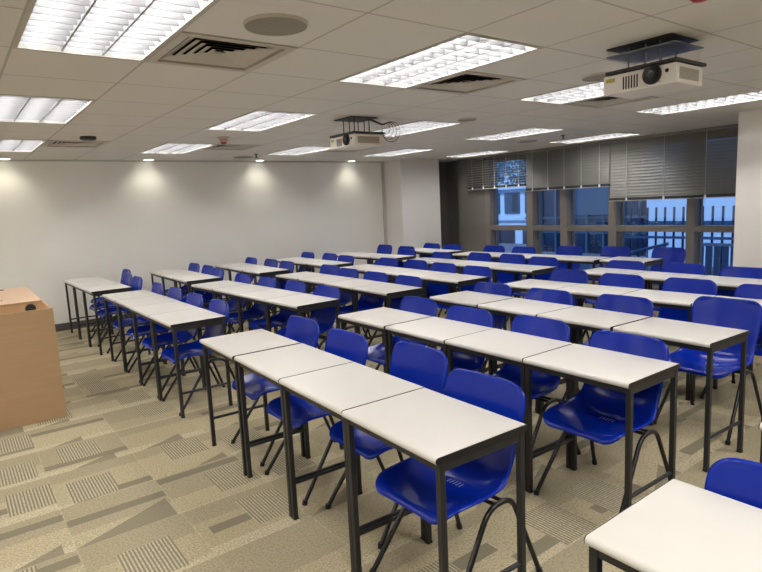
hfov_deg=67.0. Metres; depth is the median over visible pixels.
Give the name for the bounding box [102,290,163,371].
student desk
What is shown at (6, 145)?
ceiling light
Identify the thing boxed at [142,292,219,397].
chair
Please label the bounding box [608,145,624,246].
trim
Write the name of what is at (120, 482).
floor
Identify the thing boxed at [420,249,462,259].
student desk
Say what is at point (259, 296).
student desk
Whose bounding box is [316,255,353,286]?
chair
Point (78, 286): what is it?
student desk
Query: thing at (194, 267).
chair
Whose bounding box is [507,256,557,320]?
chair
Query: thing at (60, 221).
wall
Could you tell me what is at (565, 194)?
trim
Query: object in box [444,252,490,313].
chair
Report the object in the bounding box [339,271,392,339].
chair
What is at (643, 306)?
chair
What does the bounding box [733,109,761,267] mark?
column
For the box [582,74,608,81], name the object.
grille
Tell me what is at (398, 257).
student desk
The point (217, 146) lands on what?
ceiling vent
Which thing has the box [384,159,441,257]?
column
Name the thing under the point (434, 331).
student desk
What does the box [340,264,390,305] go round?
student desk
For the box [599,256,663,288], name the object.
student desk
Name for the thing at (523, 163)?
tree
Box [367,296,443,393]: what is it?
chair
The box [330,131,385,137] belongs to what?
tray
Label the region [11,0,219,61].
ceiling light
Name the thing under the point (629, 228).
window
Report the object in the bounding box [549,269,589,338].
chair
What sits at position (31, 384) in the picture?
lectern
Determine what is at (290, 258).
student desk
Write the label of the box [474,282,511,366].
chair
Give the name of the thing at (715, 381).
student desk
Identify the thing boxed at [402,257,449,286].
student desk
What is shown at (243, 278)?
chair
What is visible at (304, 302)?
student desk
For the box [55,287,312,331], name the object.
baseboard
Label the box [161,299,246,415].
chair
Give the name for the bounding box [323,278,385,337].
student desk
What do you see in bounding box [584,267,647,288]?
student desk
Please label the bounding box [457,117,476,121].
ceiling speaker
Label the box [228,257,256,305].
chair
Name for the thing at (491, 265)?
student desk
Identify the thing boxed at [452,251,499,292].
student desk
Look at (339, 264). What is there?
student desk
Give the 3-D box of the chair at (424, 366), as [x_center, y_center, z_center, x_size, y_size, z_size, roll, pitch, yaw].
[0.054,0.749,2.935,0.563,0.828,0.493,-9,10,-36]
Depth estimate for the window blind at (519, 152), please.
10.84 m
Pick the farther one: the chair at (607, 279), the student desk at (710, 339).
the chair at (607, 279)
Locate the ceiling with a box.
[0,0,761,161]
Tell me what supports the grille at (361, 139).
attached to the projector at (353, 140)
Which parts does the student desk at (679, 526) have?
leg, apron rail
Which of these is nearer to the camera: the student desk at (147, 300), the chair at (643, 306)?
the chair at (643, 306)
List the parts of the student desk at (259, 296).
leg, apron rail, leg, leg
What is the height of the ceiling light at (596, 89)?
0.104 m
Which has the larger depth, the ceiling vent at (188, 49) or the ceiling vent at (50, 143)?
the ceiling vent at (50, 143)
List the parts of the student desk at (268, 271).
rail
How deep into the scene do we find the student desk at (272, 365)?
3.19 m
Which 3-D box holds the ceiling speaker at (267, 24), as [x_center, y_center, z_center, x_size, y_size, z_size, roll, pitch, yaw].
[-0.464,-1.152,2.543,0.286,0.014,0.286,-9,10,-36]
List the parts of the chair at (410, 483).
leg, leg, leg, seat rail, leg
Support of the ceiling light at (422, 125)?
attached to the ceiling
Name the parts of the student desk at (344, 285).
apron rail, leg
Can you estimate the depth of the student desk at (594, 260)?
7.42 m
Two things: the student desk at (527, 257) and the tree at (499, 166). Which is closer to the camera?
the student desk at (527, 257)
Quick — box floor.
[0,273,761,571]
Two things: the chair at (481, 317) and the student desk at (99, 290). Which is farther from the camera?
the student desk at (99, 290)
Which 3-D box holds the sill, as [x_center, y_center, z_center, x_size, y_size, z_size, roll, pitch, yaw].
[3.749,-0.021,9.585,0.280,0.100,5.100,-9,10,-36]
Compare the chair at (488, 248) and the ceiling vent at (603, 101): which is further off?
the chair at (488, 248)
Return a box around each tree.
[498,159,525,184]
[498,164,504,184]
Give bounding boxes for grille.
[358,136,378,142]
[458,119,475,121]
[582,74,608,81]
[679,66,698,81]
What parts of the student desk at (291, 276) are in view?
leg, leg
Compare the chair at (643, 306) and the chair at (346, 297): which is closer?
the chair at (643, 306)
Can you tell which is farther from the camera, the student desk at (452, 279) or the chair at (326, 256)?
the chair at (326, 256)
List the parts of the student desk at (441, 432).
leg, apron rail, leg, leg, rail, leg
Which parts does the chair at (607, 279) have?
leg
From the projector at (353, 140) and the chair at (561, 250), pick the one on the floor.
the chair at (561, 250)
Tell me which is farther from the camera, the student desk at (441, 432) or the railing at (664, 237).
the railing at (664, 237)
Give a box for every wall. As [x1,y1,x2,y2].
[0,161,448,323]
[446,161,458,271]
[647,137,737,266]
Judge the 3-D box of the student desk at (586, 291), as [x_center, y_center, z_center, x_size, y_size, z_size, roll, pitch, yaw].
[1.904,0.393,5.071,0.450,0.740,0.588,-9,10,-37]
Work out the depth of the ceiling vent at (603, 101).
5.20 m
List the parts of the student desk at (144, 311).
leg, apron rail, leg, leg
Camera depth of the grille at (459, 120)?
5.86 m
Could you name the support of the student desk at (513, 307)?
on the floor
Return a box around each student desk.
[63,276,109,338]
[71,280,116,342]
[81,283,135,354]
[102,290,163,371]
[115,295,180,377]
[130,301,203,399]
[148,308,232,417]
[149,269,190,295]
[160,271,206,307]
[173,274,222,339]
[191,280,249,335]
[199,329,304,475]
[212,284,274,332]
[214,262,254,299]
[228,265,272,321]
[234,343,352,517]
[236,288,302,333]
[243,267,289,317]
[264,293,339,331]
[275,257,313,290]
[276,271,330,329]
[279,362,424,571]
[292,259,330,311]
[298,275,355,335]
[307,261,352,303]
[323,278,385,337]
[333,252,367,263]
[338,307,431,373]
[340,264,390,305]
[341,388,527,571]
[349,253,388,263]
[352,283,423,339]
[364,267,418,299]
[370,254,415,278]
[385,317,492,388]
[391,270,449,297]
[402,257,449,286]
[415,248,435,257]
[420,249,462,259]
[422,273,488,297]
[429,259,482,292]
[430,291,514,371]
[445,328,573,490]
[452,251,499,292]
[459,262,515,297]
[478,298,573,413]
[490,253,529,259]
[493,264,556,297]
[503,279,580,340]
[523,344,679,509]
[524,254,569,268]
[537,306,649,413]
[554,284,640,343]
[556,255,611,308]
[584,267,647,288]
[584,479,761,571]
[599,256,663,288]
[613,317,749,472]
[621,289,714,400]
[631,271,707,347]
[690,296,761,400]
[694,275,761,370]
[759,422,761,462]
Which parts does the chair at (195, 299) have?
leg, leg, leg, leg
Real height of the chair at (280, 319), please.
0.828 m
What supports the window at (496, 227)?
in the wall at (451, 167)
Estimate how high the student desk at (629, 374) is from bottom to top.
0.740 m
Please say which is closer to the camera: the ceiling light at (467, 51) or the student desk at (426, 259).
the ceiling light at (467, 51)
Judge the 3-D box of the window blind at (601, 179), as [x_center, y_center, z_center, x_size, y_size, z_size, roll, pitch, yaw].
[3.088,-1.989,9.662,0.055,0.717,1.638,-9,10,-36]
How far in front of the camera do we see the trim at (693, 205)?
8.24 m
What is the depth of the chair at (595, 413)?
2.98 m
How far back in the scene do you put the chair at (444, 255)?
8.42 m
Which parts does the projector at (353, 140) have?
ceiling plate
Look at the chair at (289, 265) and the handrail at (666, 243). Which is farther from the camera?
the handrail at (666, 243)
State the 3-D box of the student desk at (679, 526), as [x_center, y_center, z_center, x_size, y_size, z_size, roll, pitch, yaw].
[0.871,0.976,1.363,0.450,0.740,0.588,-9,10,-36]
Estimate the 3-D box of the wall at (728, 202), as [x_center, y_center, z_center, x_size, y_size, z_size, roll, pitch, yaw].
[7.195,-1.959,11.427,0.330,3.200,3.800,-9,10,-36]
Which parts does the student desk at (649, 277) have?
apron rail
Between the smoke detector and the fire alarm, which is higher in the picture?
the fire alarm
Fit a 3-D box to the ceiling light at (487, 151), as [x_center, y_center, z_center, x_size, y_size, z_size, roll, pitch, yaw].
[1.707,-2.450,10.464,0.600,0.104,1.200,-9,10,-36]
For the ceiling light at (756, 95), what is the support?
attached to the ceiling
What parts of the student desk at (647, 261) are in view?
rail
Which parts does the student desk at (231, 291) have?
apron rail, leg, leg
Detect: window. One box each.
[486,129,736,286]
[490,156,526,245]
[533,154,559,253]
[567,149,607,280]
[695,134,733,263]
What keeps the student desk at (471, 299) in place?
on the floor
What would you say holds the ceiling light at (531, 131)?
attached to the ceiling
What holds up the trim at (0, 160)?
attached to the wall at (60, 221)
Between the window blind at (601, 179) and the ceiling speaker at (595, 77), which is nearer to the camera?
the ceiling speaker at (595, 77)
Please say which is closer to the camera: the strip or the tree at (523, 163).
the strip
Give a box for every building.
[498,186,525,243]
[525,147,646,255]
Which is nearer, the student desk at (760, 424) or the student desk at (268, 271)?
the student desk at (760, 424)
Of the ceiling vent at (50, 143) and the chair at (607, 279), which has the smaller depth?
the chair at (607, 279)
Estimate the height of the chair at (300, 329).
0.828 m
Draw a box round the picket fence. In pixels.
[701,243,733,275]
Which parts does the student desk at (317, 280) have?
apron rail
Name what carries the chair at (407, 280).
on the floor
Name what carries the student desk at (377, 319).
on the floor
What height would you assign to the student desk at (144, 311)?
0.740 m
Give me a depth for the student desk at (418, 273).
6.71 m
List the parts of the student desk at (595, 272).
apron rail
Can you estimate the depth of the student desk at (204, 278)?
7.26 m
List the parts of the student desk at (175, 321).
leg, apron rail, leg, rail, leg, leg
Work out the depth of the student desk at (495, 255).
8.41 m
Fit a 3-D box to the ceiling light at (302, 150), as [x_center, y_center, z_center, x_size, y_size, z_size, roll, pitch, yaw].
[-1.161,-2.006,8.334,0.600,0.104,1.200,-9,10,-36]
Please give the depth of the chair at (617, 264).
6.27 m
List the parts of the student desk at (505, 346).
leg, apron rail, leg, leg, leg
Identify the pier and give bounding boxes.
[457,158,485,259]
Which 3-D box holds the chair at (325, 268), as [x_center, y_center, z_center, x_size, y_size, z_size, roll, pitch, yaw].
[-0.805,0.165,7.285,0.563,0.828,0.493,-9,10,-36]
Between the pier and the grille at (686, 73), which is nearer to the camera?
the grille at (686, 73)
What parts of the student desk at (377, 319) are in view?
leg, apron rail, leg, leg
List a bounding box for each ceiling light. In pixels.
[0,94,96,123]
[0,139,47,151]
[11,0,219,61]
[140,143,215,153]
[204,110,317,131]
[265,146,330,154]
[335,32,543,88]
[364,148,435,156]
[370,120,462,136]
[443,150,508,156]
[464,127,565,140]
[517,81,603,104]
[547,133,639,143]
[632,90,761,114]
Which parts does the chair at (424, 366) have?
leg, leg, leg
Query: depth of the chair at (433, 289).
6.97 m
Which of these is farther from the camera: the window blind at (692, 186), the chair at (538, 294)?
the window blind at (692, 186)
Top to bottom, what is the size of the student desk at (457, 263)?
0.740 m
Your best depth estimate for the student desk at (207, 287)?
6.58 m
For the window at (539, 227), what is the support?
in the wall at (451, 167)
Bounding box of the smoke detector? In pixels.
[216,136,229,143]
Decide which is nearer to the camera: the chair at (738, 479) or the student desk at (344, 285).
the chair at (738, 479)
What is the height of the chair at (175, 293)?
0.828 m
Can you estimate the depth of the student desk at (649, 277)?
5.58 m
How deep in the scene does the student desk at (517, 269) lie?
6.73 m
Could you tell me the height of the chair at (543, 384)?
0.828 m
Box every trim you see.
[0,160,383,162]
[484,160,498,245]
[526,157,541,253]
[560,153,574,245]
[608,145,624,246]
[685,135,701,263]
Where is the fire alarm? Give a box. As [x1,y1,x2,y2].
[690,0,706,2]
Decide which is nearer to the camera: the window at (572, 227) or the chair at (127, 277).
the chair at (127, 277)
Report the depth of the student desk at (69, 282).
7.88 m
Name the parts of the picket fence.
rail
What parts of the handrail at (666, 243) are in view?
rail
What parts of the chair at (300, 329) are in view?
leg, leg, leg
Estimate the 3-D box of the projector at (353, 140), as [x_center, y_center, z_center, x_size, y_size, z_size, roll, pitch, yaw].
[-0.164,-1.455,5.469,0.497,0.271,0.492,-9,10,-36]
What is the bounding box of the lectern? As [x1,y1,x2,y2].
[0,287,66,430]
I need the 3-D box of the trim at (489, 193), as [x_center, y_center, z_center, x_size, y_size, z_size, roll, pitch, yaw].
[2.190,-1.361,11.345,0.250,2.200,0.120,-9,10,-36]
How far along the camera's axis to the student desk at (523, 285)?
5.44 m
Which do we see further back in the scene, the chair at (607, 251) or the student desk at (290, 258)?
the student desk at (290, 258)
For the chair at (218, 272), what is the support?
on the floor
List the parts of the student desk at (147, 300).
leg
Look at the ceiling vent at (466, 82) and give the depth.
4.14 m
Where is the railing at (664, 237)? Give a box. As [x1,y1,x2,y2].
[625,205,734,275]
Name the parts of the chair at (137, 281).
leg, leg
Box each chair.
[89,273,132,339]
[91,269,130,335]
[97,276,149,353]
[112,282,171,365]
[126,287,195,382]
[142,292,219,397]
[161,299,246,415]
[165,263,204,308]
[182,265,213,307]
[182,268,234,336]
[205,273,255,334]
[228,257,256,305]
[228,277,275,332]
[231,315,335,466]
[242,259,277,310]
[249,280,305,329]
[252,261,293,320]
[264,328,385,505]
[277,285,339,349]
[298,252,313,271]
[308,264,347,329]
[311,253,336,287]
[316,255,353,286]
[325,341,447,548]
[338,268,367,336]
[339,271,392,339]
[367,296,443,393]
[368,275,421,345]
[369,368,542,571]
[374,244,391,264]
[378,257,397,307]
[390,259,426,303]
[397,246,414,254]
[398,249,415,267]
[423,243,439,285]
[426,252,451,303]
[427,244,461,272]
[427,262,455,316]
[437,265,491,318]
[440,305,492,370]
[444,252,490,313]
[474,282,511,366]
[483,245,504,275]
[490,315,580,454]
[491,254,524,298]
[500,288,579,392]
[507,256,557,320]
[511,246,535,297]
[534,330,668,512]
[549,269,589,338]
[556,246,586,302]
[561,294,658,409]
[578,273,644,344]
[583,246,630,302]
[583,260,644,331]
[649,247,685,289]
[653,262,705,310]
[653,296,761,444]
[657,277,716,321]
[700,284,761,398]
[704,458,761,508]
[717,266,761,368]
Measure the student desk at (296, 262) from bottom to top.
0.740 m
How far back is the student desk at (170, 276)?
7.87 m
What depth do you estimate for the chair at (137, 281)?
7.02 m
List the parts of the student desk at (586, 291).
leg, apron rail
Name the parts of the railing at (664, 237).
rail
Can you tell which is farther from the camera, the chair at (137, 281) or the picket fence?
the picket fence
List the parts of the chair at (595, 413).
leg, leg, leg, leg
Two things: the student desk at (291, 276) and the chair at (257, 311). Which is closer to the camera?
the chair at (257, 311)
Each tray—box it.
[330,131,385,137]
[605,57,706,75]
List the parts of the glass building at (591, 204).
concrete panel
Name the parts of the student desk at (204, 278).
rail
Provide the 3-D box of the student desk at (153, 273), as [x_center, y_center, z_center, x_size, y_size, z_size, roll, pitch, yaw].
[-3.040,0.153,8.411,0.450,0.740,0.588,-8,10,-35]
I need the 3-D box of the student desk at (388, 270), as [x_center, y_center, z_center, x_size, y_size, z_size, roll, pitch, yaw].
[0.148,0.161,7.277,0.450,0.740,0.588,-8,10,-34]
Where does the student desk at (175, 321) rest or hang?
on the floor
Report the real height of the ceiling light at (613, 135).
0.104 m
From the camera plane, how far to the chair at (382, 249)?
10.49 m
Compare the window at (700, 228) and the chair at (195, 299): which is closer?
the chair at (195, 299)
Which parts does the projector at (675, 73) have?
mount rod, len glass, ceiling plate, mount plate, mount rod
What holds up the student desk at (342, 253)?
on the floor
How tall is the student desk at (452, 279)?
0.740 m
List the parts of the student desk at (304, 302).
leg, apron rail, rail, leg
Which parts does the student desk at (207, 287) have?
apron rail, leg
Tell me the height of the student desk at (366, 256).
0.740 m
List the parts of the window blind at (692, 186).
ladder cord, ladder cord, rail, head rail, ladder cord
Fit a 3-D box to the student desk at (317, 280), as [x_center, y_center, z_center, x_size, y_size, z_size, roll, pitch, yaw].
[-0.609,0.278,6.718,0.450,0.740,0.588,-9,10,-35]
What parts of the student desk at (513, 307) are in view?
leg, apron rail, leg, leg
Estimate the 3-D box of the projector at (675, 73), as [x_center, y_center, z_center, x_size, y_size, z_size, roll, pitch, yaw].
[1.523,-1.222,3.222,0.345,0.255,0.420,-9,10,-36]
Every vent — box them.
[40,140,108,147]
[145,31,298,72]
[200,144,261,149]
[319,148,372,151]
[407,71,526,94]
[560,96,658,108]
[623,74,637,89]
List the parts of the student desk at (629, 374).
leg, leg, apron rail, leg, rail, leg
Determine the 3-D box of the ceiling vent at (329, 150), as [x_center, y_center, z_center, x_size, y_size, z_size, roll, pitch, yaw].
[-0.504,-2.073,8.448,0.596,0.146,0.596,-9,10,-36]
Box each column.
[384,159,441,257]
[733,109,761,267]
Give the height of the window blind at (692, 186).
0.947 m
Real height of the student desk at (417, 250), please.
0.740 m
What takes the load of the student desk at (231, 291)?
on the floor
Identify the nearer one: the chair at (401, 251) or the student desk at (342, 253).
the chair at (401, 251)
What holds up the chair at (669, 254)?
on the floor
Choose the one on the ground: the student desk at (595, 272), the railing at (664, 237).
the railing at (664, 237)
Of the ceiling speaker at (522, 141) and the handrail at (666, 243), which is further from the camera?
the handrail at (666, 243)
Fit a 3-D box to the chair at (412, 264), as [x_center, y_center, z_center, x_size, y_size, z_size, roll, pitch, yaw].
[0.309,0.098,7.377,0.563,0.828,0.493,-9,10,-37]
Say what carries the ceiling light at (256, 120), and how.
attached to the ceiling
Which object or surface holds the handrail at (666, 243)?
on the ground
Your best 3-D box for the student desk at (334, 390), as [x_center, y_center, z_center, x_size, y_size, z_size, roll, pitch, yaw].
[-0.133,0.823,2.767,0.450,0.740,0.588,-8,10,-35]
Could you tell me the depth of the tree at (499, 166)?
24.66 m
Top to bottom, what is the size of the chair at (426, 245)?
0.828 m
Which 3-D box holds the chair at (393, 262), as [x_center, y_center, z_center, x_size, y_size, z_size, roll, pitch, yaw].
[-0.047,0.048,7.847,0.563,0.828,0.493,-9,10,-36]
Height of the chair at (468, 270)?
0.828 m
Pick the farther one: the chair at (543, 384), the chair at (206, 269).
the chair at (206, 269)
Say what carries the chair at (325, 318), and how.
on the floor
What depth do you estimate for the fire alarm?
2.40 m
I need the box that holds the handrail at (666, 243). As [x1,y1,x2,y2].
[630,242,668,270]
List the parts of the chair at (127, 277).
leg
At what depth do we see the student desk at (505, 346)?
3.28 m
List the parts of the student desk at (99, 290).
leg, leg, rail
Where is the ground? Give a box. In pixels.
[499,243,712,275]
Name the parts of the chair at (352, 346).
leg, leg, leg, leg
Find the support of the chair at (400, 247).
on the floor
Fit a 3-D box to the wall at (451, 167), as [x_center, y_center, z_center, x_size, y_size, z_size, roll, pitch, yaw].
[1.902,-1.623,12.076,0.280,2.737,1.150,-9,10,-36]
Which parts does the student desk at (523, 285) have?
apron rail, leg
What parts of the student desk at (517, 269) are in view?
leg, apron rail, rail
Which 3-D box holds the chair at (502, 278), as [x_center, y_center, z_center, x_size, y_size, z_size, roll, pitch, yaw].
[1.587,0.013,7.541,0.563,0.828,0.493,-9,10,-36]
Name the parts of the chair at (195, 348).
leg, leg, leg, leg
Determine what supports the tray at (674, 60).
on the projector at (675, 73)
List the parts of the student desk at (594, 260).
apron rail, leg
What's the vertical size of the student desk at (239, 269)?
0.740 m
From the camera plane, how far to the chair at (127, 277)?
7.51 m
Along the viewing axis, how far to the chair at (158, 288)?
6.25 m
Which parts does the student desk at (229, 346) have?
leg, apron rail, leg, leg, leg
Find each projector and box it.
[330,116,399,149]
[604,33,706,98]
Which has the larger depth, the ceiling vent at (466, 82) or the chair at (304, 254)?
the chair at (304, 254)
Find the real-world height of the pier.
2.737 m
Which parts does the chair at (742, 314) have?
leg, leg, leg, leg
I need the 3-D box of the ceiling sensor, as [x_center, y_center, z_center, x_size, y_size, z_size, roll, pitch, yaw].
[-2.961,-1.491,5.814,0.156,0.034,0.156,-9,10,-36]
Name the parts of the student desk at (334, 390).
leg, apron rail, leg, leg, leg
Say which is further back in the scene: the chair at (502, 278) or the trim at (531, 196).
the trim at (531, 196)
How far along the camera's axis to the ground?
15.81 m
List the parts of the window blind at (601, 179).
head rail, rail, ladder cord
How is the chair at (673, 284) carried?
on the floor
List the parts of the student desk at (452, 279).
leg, apron rail, rail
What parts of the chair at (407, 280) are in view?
leg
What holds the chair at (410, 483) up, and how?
on the floor
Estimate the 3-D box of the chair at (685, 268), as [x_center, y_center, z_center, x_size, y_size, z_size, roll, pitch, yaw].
[2.917,0.205,5.756,0.563,0.828,0.493,-9,10,-37]
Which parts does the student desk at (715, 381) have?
leg, leg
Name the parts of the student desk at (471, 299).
apron rail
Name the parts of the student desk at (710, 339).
apron rail, leg, rail, leg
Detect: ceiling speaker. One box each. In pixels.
[233,156,252,158]
[243,13,307,35]
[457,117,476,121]
[516,140,536,142]
[581,71,610,81]
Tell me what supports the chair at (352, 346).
on the floor
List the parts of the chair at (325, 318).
leg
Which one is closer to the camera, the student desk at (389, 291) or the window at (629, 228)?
the student desk at (389, 291)
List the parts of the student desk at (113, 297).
leg, leg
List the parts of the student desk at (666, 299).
apron rail, leg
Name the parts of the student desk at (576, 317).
leg, leg, apron rail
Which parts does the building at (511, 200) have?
doorway, pane, cornice, pane, doorway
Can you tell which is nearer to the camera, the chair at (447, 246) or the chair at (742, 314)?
the chair at (742, 314)
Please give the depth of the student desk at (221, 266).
8.84 m
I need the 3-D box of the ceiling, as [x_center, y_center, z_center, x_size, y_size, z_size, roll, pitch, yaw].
[0.385,-1.416,4.047,11.753,0.001,12.200,-9,10,-36]
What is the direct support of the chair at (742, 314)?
on the floor
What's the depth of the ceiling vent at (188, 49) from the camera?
3.05 m
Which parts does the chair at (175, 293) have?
leg, leg, leg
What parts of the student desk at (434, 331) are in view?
leg, apron rail, leg, leg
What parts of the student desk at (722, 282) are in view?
apron rail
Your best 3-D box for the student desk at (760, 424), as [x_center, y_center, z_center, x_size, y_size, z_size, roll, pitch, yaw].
[1.703,0.848,1.976,0.450,0.740,0.588,-9,10,-36]
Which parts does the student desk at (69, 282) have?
leg, leg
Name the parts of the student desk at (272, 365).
leg, apron rail, leg, leg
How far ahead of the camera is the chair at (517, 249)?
8.64 m
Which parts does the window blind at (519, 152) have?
head rail, rail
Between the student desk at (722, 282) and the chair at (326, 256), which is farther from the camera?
the chair at (326, 256)
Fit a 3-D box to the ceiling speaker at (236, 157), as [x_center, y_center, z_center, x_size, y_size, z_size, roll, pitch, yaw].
[-2.115,-1.974,8.823,0.300,0.014,0.300,-9,10,-36]
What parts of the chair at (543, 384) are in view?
leg, leg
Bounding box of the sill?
[491,275,658,289]
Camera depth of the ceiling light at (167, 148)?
7.31 m
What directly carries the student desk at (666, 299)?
on the floor
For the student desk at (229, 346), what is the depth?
3.65 m
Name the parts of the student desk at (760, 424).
leg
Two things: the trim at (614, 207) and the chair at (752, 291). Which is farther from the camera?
the trim at (614, 207)
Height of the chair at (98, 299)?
0.828 m
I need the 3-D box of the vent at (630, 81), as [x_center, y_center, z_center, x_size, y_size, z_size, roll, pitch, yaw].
[1.377,-1.128,3.179,0.004,0.068,0.087,-9,10,-36]
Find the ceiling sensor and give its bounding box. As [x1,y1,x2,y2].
[80,136,96,140]
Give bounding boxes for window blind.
[466,151,525,189]
[525,140,609,190]
[609,124,737,200]
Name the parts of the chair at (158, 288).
leg, leg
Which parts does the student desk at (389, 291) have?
leg, apron rail, leg, rail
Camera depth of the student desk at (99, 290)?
6.71 m
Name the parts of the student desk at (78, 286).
leg, leg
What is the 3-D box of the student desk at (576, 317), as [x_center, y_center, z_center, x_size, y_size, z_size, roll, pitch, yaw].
[1.468,0.568,4.002,0.450,0.740,0.588,-8,10,-33]
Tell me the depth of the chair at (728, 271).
5.40 m
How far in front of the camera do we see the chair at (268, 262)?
8.63 m
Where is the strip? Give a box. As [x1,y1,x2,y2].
[381,162,386,244]
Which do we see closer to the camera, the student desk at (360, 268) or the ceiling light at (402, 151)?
the student desk at (360, 268)
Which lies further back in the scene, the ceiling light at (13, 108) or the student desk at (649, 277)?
the student desk at (649, 277)
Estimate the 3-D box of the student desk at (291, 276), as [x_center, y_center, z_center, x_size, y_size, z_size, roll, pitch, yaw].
[-0.959,0.227,7.193,0.450,0.740,0.588,-9,10,-35]

